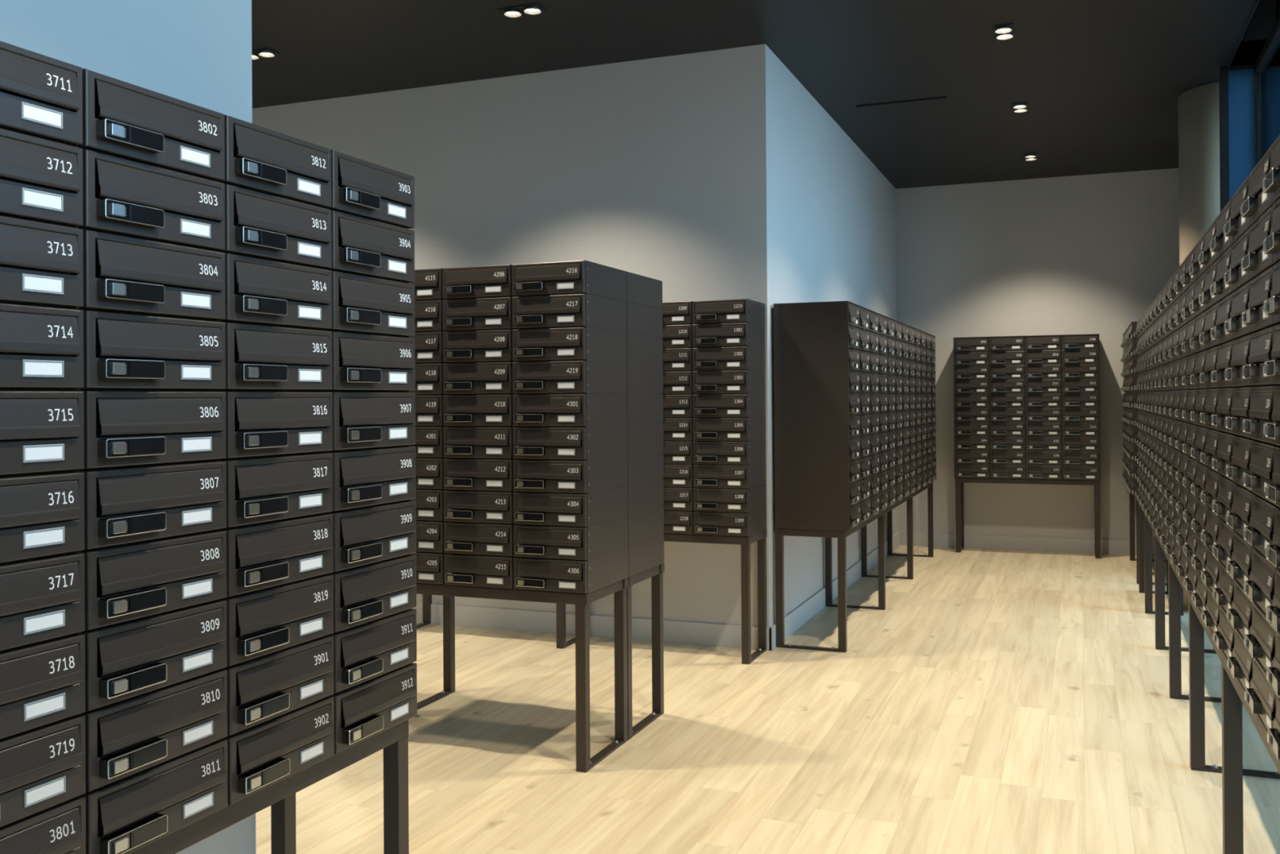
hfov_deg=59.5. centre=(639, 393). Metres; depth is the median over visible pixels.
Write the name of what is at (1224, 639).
mailbox
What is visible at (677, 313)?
mailbox
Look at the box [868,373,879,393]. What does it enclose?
mailbox
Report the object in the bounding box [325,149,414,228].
mailbox
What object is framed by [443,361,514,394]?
mailbox
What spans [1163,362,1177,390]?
mailbox
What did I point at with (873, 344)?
mailbox
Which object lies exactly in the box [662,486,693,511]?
mailbox
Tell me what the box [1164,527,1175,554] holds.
mailbox
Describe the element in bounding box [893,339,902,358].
mailbox
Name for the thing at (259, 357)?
mailbox
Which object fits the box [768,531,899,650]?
baseboard
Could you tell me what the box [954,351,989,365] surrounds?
mailbox
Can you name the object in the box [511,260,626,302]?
mailbox
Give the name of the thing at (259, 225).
mailbox
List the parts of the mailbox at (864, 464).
handle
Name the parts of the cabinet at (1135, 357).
panel, panel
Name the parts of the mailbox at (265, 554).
handle, name plate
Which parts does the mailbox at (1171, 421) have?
handle, door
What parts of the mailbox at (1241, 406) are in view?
handle, door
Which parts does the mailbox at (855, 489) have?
handle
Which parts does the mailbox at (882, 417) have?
handle, door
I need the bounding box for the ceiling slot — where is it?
[856,96,946,107]
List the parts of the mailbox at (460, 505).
handle, name plate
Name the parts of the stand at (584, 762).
beam frame, leg, leg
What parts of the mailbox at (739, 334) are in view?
handle, name plate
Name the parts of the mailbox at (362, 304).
handle, name plate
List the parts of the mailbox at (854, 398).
handle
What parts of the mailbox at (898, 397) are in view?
door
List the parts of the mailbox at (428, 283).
name plate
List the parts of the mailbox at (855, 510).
handle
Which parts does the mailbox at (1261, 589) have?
handle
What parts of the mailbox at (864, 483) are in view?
handle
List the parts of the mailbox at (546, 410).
handle, door, name plate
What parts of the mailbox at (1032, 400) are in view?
handle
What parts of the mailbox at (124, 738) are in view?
handle, name plate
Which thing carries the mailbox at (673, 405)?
on the mailbox at (675, 428)
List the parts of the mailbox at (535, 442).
handle, door, name plate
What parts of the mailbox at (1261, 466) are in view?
handle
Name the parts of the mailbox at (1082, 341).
handle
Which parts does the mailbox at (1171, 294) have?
handle, door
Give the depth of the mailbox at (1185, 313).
3.58 m
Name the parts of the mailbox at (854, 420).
handle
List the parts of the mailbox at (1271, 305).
handle, door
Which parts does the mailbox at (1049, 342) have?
handle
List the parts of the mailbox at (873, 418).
handle, door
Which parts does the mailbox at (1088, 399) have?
handle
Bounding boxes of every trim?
[1218,66,1229,212]
[1227,0,1259,66]
[1230,0,1275,66]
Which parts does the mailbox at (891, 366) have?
handle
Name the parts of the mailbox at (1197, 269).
handle, door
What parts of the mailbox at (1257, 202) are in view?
handle, name plate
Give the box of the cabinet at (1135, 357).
[1122,321,1140,497]
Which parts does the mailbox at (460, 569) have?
handle, name plate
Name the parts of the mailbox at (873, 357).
handle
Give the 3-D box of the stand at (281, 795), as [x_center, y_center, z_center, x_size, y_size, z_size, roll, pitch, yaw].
[-0.955,0.949,1.455,0.315,0.586,1.864,0,0,22]
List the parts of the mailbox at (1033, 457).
handle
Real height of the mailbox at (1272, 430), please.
0.110 m
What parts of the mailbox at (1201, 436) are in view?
handle, door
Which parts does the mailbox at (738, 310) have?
handle, door, name plate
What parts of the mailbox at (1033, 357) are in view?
handle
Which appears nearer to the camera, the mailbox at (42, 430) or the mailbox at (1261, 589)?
the mailbox at (42, 430)
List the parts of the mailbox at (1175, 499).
handle, door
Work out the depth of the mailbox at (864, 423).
5.75 m
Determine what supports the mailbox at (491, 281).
on the mailbox at (479, 313)
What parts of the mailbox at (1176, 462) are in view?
handle, door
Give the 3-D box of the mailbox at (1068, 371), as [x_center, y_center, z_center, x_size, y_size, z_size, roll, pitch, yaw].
[3.385,-0.170,8.605,0.262,0.110,0.319,0,0,22]
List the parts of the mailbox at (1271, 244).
handle, door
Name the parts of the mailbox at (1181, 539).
handle, door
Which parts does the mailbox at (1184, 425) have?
handle, door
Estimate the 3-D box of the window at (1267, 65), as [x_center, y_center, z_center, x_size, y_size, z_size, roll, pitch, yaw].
[2.946,-0.246,5.073,0.060,2.955,1.720,0,0,22]
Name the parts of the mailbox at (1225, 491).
handle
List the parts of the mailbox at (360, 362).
handle, name plate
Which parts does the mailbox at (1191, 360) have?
handle, door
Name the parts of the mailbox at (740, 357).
handle, name plate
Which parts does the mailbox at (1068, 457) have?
handle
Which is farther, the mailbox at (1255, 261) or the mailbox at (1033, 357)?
the mailbox at (1033, 357)
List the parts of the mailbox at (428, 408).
name plate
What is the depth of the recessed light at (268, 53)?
5.55 m
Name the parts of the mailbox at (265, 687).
handle, name plate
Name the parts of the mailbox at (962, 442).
handle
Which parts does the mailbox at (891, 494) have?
handle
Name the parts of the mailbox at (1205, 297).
handle, door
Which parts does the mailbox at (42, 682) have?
name plate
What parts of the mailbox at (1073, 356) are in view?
handle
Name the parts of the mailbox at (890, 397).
handle, door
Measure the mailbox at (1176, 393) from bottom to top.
0.110 m
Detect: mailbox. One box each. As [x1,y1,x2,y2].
[0,40,83,146]
[0,128,83,228]
[0,215,83,309]
[0,302,84,389]
[0,389,84,475]
[0,470,84,563]
[0,551,84,650]
[0,632,85,738]
[0,714,85,826]
[0,795,85,853]
[75,68,224,182]
[75,149,225,252]
[75,230,225,320]
[76,309,226,390]
[76,390,226,470]
[77,459,226,549]
[77,528,226,630]
[78,599,226,711]
[79,669,227,791]
[80,738,227,853]
[216,253,332,330]
[217,115,331,208]
[218,184,331,269]
[218,321,332,391]
[218,390,333,459]
[219,451,333,527]
[219,512,333,596]
[220,573,333,666]
[220,635,333,735]
[222,696,334,804]
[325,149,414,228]
[325,210,414,283]
[325,271,414,337]
[325,330,415,391]
[325,391,415,451]
[326,445,416,511]
[326,499,416,572]
[327,554,416,632]
[328,608,417,693]
[328,662,417,754]
[405,363,443,395]
[407,331,444,363]
[408,268,444,301]
[409,426,444,457]
[409,488,445,520]
[410,551,445,584]
[414,299,444,332]
[415,394,444,426]
[415,457,444,489]
[416,520,445,552]
[442,264,514,299]
[442,297,513,331]
[442,328,513,363]
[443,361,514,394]
[443,394,512,426]
[443,426,514,458]
[443,457,514,491]
[443,489,514,524]
[444,520,515,555]
[444,552,515,588]
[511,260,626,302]
[511,293,626,332]
[511,326,626,363]
[512,360,626,394]
[512,393,627,426]
[512,424,627,460]
[512,454,627,493]
[513,485,627,526]
[513,515,628,559]
[513,546,628,593]
[626,271,662,308]
[626,302,662,337]
[626,363,662,393]
[627,534,664,577]
[661,301,693,324]
[662,324,693,348]
[662,347,692,371]
[662,370,693,394]
[662,394,693,417]
[662,417,694,440]
[662,440,693,464]
[662,463,693,487]
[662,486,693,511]
[663,510,693,534]
[692,298,765,326]
[692,322,765,348]
[692,346,765,371]
[692,369,765,394]
[693,393,765,417]
[693,416,765,441]
[693,439,766,465]
[693,461,766,488]
[693,484,766,512]
[693,506,766,536]
[848,302,859,327]
[848,325,859,349]
[848,348,859,371]
[848,370,860,393]
[848,393,860,415]
[848,415,860,438]
[848,437,860,461]
[848,459,860,484]
[849,480,860,506]
[849,502,861,529]
[856,306,869,330]
[856,328,869,351]
[856,371,870,393]
[856,393,870,415]
[856,435,870,457]
[856,456,871,479]
[857,350,870,373]
[857,414,870,436]
[858,477,871,502]
[858,497,871,523]
[866,311,878,333]
[866,352,879,373]
[866,393,879,413]
[866,413,879,434]
[866,433,879,455]
[867,453,879,475]
[867,473,879,496]
[868,331,879,353]
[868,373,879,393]
[868,493,879,517]
[875,314,887,336]
[875,354,887,374]
[875,393,887,413]
[875,413,888,432]
[876,334,887,355]
[876,451,888,472]
[877,489,888,512]
[878,373,887,393]
[878,431,888,452]
[878,470,888,492]
[884,337,894,356]
[884,355,895,375]
[884,393,895,413]
[884,412,895,431]
[884,448,895,469]
[885,318,894,338]
[885,485,896,507]
[886,374,895,393]
[886,430,895,450]
[886,467,896,488]
[891,357,902,376]
[892,320,902,340]
[892,393,902,412]
[892,429,902,448]
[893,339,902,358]
[893,411,902,430]
[893,447,902,466]
[893,464,902,484]
[894,375,902,393]
[894,482,902,502]
[954,337,989,351]
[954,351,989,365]
[954,365,989,380]
[955,379,989,394]
[955,393,990,408]
[955,408,990,422]
[955,422,990,435]
[955,435,990,449]
[955,449,990,464]
[955,463,990,478]
[989,336,1025,351]
[989,351,1025,365]
[989,364,1025,379]
[989,379,1025,393]
[989,393,1025,408]
[990,407,1025,422]
[990,422,1026,435]
[990,435,1026,450]
[990,449,1026,464]
[990,464,1026,479]
[1025,335,1061,351]
[1025,350,1061,364]
[1025,364,1062,379]
[1025,378,1062,393]
[1025,393,1062,407]
[1025,407,1062,422]
[1025,422,1062,436]
[1026,435,1062,450]
[1026,450,1062,465]
[1026,464,1062,479]
[1061,334,1098,350]
[1061,349,1098,364]
[1061,364,1098,378]
[1062,378,1098,393]
[1062,392,1098,407]
[1062,407,1099,422]
[1062,422,1099,436]
[1062,436,1099,451]
[1062,450,1099,466]
[1062,465,1099,480]
[1162,275,1173,308]
[1162,304,1175,335]
[1163,333,1175,362]
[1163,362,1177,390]
[1163,390,1177,418]
[1163,417,1176,447]
[1164,445,1176,476]
[1164,472,1175,499]
[1164,500,1175,526]
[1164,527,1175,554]
[1168,267,1180,302]
[1168,297,1181,331]
[1168,328,1182,360]
[1168,360,1185,390]
[1168,390,1180,420]
[1168,419,1185,450]
[1168,448,1182,482]
[1169,478,1182,506]
[1169,506,1182,535]
[1169,536,1182,566]
[1173,257,1187,296]
[1173,290,1188,327]
[1174,324,1191,358]
[1174,356,1192,390]
[1174,389,1192,422]
[1175,421,1192,454]
[1175,453,1190,488]
[1175,484,1190,515]
[1175,515,1190,546]
[1176,546,1190,577]
[1180,246,1196,288]
[1181,282,1198,322]
[1181,318,1200,355]
[1181,354,1201,389]
[1182,389,1197,424]
[1182,423,1201,460]
[1182,457,1199,490]
[1182,490,1198,524]
[1182,524,1198,558]
[1182,557,1199,593]
[1188,233,1206,279]
[1189,272,1207,315]
[1189,311,1209,352]
[1189,350,1212,389]
[1190,388,1212,426]
[1190,426,1211,465]
[1191,462,1208,505]
[1191,497,1208,536]
[1191,533,1208,573]
[1191,570,1208,610]
[1198,218,1218,270]
[1198,260,1219,309]
[1199,302,1223,348]
[1199,346,1225,388]
[1200,387,1225,430]
[1200,428,1224,472]
[1200,467,1222,515]
[1200,506,1222,549]
[1200,546,1221,590]
[1201,586,1220,632]
[1209,199,1233,257]
[1209,245,1235,301]
[1210,293,1236,343]
[1210,341,1239,387]
[1211,386,1240,433]
[1211,431,1240,480]
[1211,475,1236,521]
[1212,518,1236,565]
[1212,560,1234,611]
[1213,604,1235,657]
[1223,175,1251,243]
[1223,227,1253,290]
[1224,281,1257,338]
[1224,334,1259,386]
[1225,386,1259,438]
[1225,435,1259,490]
[1226,483,1255,536]
[1226,531,1255,586]
[1226,578,1253,637]
[1226,628,1253,689]
[1240,145,1275,225]
[1240,205,1276,278]
[1241,265,1279,331]
[1241,326,1279,386]
[1242,385,1279,444]
[1242,440,1279,504]
[1243,493,1279,555]
[1244,547,1278,613]
[1244,601,1275,670]
[1244,657,1276,729]
[1262,134,1279,202]
[1262,198,1279,262]
[1263,261,1279,323]
[1263,324,1279,383]
[1264,386,1279,445]
[1265,446,1279,506]
[1265,507,1279,568]
[1266,568,1279,631]
[1266,631,1279,695]
[1266,695,1279,759]
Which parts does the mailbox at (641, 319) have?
door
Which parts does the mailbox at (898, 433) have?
handle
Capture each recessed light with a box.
[252,48,280,59]
[497,3,546,17]
[991,23,1016,39]
[1010,102,1029,112]
[1022,152,1038,160]
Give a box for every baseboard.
[411,602,772,650]
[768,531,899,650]
[899,531,1165,555]
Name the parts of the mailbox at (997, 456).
handle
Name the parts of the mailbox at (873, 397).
handle, door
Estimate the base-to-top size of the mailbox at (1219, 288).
0.110 m
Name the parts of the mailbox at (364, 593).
handle, name plate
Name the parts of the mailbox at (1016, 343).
handle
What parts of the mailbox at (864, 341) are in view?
handle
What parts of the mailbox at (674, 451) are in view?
name plate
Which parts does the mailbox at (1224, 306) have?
handle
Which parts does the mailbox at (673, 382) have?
name plate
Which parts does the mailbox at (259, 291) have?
handle, name plate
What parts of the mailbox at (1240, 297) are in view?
handle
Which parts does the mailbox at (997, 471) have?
handle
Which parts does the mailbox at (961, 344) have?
handle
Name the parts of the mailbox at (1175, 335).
handle, door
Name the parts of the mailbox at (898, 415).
handle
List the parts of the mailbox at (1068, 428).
handle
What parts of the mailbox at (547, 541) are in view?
handle, door, name plate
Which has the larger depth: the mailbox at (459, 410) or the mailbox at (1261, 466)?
the mailbox at (459, 410)
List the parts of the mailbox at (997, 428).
handle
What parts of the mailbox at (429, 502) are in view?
name plate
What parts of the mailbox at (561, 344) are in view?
handle, door, name plate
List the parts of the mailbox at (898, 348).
handle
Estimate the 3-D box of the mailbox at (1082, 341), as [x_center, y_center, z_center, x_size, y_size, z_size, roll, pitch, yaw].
[3.383,-0.390,8.606,0.262,0.110,0.319,0,0,22]
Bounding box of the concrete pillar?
[1177,82,1220,610]
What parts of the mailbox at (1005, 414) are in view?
handle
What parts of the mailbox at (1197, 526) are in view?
handle, door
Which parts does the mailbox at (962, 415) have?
handle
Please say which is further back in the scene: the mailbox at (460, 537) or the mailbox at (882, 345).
the mailbox at (882, 345)
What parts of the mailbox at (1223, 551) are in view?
handle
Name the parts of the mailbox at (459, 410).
handle, name plate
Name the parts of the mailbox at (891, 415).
handle, door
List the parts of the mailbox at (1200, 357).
handle, door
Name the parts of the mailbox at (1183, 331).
handle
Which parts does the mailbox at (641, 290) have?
door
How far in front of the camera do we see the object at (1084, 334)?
8.63 m
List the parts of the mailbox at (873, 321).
handle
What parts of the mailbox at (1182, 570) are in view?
handle, door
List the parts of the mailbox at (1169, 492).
handle, door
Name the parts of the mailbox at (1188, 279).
handle, door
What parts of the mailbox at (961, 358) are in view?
handle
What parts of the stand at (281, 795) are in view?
leg, leg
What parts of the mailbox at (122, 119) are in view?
handle, name plate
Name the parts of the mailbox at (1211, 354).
handle, door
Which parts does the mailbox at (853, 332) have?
handle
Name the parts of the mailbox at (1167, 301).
handle, door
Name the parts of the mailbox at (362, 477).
handle, name plate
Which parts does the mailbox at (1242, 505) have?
handle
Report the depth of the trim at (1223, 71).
5.88 m
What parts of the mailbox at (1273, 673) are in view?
handle, door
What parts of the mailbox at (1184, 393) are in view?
handle, door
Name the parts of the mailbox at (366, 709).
handle, name plate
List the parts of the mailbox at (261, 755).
handle, name plate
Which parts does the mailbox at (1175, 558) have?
handle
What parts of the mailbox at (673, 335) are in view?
name plate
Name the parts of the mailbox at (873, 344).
handle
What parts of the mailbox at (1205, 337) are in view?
handle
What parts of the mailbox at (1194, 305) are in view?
handle, door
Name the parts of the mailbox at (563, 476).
handle, door, name plate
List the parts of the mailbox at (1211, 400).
handle, door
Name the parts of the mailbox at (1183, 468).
handle, door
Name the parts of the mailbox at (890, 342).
handle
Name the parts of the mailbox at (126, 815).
handle, name plate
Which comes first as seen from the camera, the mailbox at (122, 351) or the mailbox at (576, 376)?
the mailbox at (122, 351)
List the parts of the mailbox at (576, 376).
handle, door, name plate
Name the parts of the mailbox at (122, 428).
handle, name plate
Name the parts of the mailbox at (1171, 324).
handle, door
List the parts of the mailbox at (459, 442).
handle, name plate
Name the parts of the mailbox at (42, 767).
name plate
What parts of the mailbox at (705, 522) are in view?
handle, door, name plate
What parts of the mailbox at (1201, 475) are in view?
handle, door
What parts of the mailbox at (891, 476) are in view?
handle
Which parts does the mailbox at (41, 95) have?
name plate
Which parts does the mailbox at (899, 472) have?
handle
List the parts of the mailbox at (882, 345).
handle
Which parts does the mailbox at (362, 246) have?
handle, name plate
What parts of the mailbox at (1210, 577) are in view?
handle, door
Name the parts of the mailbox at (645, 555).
door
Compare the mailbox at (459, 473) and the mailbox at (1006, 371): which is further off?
the mailbox at (1006, 371)
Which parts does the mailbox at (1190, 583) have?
handle, door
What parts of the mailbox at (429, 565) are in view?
name plate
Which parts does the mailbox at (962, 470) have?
handle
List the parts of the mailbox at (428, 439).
name plate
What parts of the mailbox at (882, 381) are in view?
handle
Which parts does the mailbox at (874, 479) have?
handle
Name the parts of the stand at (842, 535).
leg, leg, leg, beam frame, leg, leg, leg, leg, leg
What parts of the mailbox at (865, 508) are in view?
handle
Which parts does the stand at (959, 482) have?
leg, leg, beam frame, leg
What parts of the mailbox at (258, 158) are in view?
handle, name plate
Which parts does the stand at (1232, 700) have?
leg, leg, leg, leg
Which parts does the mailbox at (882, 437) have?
handle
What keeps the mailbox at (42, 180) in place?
on the mailbox at (42, 264)
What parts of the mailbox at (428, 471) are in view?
name plate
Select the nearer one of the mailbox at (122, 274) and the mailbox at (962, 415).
the mailbox at (122, 274)
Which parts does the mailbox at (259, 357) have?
handle, name plate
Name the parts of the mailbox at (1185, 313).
handle, door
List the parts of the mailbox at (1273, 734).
handle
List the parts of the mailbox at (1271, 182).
handle, door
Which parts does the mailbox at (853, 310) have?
handle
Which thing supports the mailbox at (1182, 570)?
on the stand at (1232, 700)
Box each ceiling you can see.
[251,0,1266,188]
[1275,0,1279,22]
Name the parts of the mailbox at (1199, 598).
handle, door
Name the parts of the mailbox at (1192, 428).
handle, door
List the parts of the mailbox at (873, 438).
handle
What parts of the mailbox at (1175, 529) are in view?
handle, door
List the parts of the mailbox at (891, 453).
handle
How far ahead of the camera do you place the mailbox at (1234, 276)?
2.46 m
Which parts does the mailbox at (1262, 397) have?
handle, door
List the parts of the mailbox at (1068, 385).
handle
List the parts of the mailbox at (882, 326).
handle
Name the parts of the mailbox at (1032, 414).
handle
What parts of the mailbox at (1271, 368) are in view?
handle, door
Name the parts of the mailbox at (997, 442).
handle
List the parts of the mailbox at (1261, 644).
handle, name plate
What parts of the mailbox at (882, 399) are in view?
handle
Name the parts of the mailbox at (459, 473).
handle, name plate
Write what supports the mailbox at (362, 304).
on the mailbox at (360, 362)
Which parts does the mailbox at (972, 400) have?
handle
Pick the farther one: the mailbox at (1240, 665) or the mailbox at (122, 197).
the mailbox at (1240, 665)
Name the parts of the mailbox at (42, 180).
name plate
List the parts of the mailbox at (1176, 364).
handle, door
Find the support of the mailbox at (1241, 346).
on the mailbox at (1241, 406)
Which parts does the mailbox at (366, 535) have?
handle, name plate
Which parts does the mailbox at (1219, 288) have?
handle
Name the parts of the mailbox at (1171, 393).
handle, door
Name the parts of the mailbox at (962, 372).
handle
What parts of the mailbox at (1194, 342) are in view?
handle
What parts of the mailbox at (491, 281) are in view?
handle, name plate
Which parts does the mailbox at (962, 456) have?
handle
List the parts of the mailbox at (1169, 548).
handle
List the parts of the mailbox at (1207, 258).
handle, door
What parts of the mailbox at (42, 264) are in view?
name plate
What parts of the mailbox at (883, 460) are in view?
handle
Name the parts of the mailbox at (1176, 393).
handle, door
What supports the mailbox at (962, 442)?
on the mailbox at (962, 456)
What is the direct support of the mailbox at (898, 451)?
on the mailbox at (899, 472)
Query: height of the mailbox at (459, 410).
0.110 m
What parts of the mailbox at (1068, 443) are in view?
handle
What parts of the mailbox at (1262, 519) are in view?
handle, name plate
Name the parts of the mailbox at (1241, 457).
handle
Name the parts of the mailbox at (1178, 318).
handle, door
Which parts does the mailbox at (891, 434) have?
handle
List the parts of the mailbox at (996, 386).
handle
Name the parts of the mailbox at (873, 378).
handle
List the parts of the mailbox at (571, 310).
handle, door, name plate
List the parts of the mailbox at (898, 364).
handle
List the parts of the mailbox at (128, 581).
handle, name plate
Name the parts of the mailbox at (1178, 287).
handle, door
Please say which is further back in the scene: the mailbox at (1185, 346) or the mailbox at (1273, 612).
the mailbox at (1185, 346)
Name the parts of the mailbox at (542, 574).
handle, door, name plate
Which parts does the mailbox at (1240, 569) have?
handle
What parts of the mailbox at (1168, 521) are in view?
handle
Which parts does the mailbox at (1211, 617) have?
handle, door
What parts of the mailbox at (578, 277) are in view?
handle, door, name plate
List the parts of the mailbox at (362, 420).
handle, name plate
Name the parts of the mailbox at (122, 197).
handle, name plate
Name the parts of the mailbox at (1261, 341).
handle, door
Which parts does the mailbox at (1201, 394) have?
handle, door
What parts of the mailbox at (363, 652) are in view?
handle, name plate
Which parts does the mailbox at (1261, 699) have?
handle, name plate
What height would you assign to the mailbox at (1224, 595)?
0.110 m
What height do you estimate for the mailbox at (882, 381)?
0.110 m
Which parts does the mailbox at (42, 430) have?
name plate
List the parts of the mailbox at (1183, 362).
handle, door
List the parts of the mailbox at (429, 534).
name plate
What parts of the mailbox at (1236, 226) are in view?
handle, name plate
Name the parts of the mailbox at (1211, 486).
handle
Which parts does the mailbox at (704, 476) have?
handle, door, name plate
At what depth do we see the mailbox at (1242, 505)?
2.46 m
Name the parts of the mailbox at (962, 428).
handle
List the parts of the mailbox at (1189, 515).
handle, door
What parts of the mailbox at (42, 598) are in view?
name plate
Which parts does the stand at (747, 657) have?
leg, leg, beam frame, leg, leg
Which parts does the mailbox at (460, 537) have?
handle, name plate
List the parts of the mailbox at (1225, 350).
handle, door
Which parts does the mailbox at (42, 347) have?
name plate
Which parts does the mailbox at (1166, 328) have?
handle, door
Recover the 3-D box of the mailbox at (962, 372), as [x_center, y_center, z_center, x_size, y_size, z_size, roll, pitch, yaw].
[2.650,-0.164,8.895,0.262,0.110,0.319,0,0,22]
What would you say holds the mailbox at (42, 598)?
on the mailbox at (42, 682)
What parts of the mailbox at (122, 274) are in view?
handle, name plate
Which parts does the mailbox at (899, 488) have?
handle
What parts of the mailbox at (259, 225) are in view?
handle, name plate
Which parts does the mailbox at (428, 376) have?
name plate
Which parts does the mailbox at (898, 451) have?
handle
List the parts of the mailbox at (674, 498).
name plate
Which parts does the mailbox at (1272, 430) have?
handle, door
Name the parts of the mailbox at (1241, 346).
handle, door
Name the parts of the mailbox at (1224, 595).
handle, door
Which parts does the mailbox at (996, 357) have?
handle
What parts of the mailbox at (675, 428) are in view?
name plate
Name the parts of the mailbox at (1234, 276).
handle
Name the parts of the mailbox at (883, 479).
handle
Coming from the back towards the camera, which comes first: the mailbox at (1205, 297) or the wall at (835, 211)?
the wall at (835, 211)
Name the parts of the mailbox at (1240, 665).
handle, door, name plate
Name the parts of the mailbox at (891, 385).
handle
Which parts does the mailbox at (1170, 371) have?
handle, door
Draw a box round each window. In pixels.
[1228,64,1258,199]
[1253,15,1279,161]
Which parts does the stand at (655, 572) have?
leg, leg, beam frame, leg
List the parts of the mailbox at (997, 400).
handle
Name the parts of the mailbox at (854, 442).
handle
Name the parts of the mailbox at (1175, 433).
handle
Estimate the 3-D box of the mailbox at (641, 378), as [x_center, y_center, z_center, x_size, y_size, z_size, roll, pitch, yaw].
[-0.098,-0.054,4.261,0.270,0.110,0.391,0,0,22]
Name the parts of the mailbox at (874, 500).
handle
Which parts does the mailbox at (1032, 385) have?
handle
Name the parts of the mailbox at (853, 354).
handle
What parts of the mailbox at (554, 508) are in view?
handle, door, name plate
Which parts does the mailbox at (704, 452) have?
handle, door, name plate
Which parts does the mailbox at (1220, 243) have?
handle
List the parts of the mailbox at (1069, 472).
handle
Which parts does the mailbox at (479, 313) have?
handle, name plate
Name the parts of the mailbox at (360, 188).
handle, name plate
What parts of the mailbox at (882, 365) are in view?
handle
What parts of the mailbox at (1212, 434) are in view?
handle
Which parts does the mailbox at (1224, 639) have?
handle, name plate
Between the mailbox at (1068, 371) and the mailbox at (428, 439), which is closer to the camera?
the mailbox at (428, 439)
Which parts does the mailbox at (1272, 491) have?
handle, door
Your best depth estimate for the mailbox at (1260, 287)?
2.18 m
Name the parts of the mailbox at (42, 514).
name plate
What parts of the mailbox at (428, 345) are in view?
name plate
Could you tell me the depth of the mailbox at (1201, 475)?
3.30 m
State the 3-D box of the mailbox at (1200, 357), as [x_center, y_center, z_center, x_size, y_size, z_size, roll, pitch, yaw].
[1.784,-0.070,3.221,0.344,0.110,0.296,0,0,22]
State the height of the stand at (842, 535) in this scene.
0.586 m
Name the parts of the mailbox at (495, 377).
handle, name plate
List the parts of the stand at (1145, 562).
leg, beam frame, leg, leg, leg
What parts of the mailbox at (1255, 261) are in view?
handle, name plate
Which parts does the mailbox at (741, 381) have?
handle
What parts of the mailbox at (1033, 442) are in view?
handle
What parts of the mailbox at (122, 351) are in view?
handle, name plate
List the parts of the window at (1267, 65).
pane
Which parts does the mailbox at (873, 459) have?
handle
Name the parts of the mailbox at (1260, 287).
handle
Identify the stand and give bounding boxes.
[128,719,408,853]
[416,529,767,664]
[416,577,628,772]
[417,563,664,739]
[774,481,933,652]
[955,477,1100,558]
[1128,491,1166,585]
[1137,500,1183,615]
[1146,515,1279,853]
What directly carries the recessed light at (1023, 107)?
in the ceiling at (1102, 82)
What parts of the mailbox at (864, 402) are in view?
handle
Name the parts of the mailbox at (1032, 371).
handle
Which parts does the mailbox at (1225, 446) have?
handle, door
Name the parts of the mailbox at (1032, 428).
handle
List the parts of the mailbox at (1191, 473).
handle, door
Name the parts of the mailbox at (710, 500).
handle, door, name plate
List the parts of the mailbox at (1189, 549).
handle, door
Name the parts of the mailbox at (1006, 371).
handle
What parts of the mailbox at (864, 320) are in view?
handle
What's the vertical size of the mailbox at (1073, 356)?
0.110 m
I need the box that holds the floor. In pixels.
[255,544,1279,853]
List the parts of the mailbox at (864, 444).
handle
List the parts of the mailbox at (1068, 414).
handle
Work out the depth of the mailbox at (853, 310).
5.49 m
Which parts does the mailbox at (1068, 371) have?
handle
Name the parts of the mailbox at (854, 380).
handle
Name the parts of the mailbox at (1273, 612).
handle, door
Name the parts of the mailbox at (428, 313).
name plate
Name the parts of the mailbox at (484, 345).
handle, name plate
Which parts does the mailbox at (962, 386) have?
handle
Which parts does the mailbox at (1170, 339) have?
handle, door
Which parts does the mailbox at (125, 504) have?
handle, name plate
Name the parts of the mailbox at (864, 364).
handle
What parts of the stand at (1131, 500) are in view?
leg, leg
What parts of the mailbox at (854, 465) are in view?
handle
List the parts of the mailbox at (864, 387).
handle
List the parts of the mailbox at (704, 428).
handle, door, name plate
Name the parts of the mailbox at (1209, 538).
handle, door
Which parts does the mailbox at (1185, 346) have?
handle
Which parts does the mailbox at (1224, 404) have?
handle, door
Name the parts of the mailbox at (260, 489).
handle, name plate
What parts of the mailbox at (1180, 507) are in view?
handle, door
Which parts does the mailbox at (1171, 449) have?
handle, door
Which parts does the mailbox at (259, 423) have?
handle, name plate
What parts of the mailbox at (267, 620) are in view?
handle, name plate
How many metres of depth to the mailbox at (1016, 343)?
8.66 m
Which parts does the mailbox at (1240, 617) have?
handle, name plate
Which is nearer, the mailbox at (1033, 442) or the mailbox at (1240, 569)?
the mailbox at (1240, 569)
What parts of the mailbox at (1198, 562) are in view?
handle, door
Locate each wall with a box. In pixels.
[0,0,255,853]
[252,44,775,626]
[773,53,897,615]
[895,168,1179,541]
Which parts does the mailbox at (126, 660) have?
handle, name plate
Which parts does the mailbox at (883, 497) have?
handle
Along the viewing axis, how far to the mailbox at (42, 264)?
1.46 m
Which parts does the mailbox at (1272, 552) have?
handle, door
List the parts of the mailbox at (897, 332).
handle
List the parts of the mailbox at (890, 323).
handle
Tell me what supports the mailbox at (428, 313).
on the mailbox at (428, 345)
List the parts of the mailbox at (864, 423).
handle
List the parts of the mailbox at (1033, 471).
handle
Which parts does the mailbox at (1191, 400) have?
handle, door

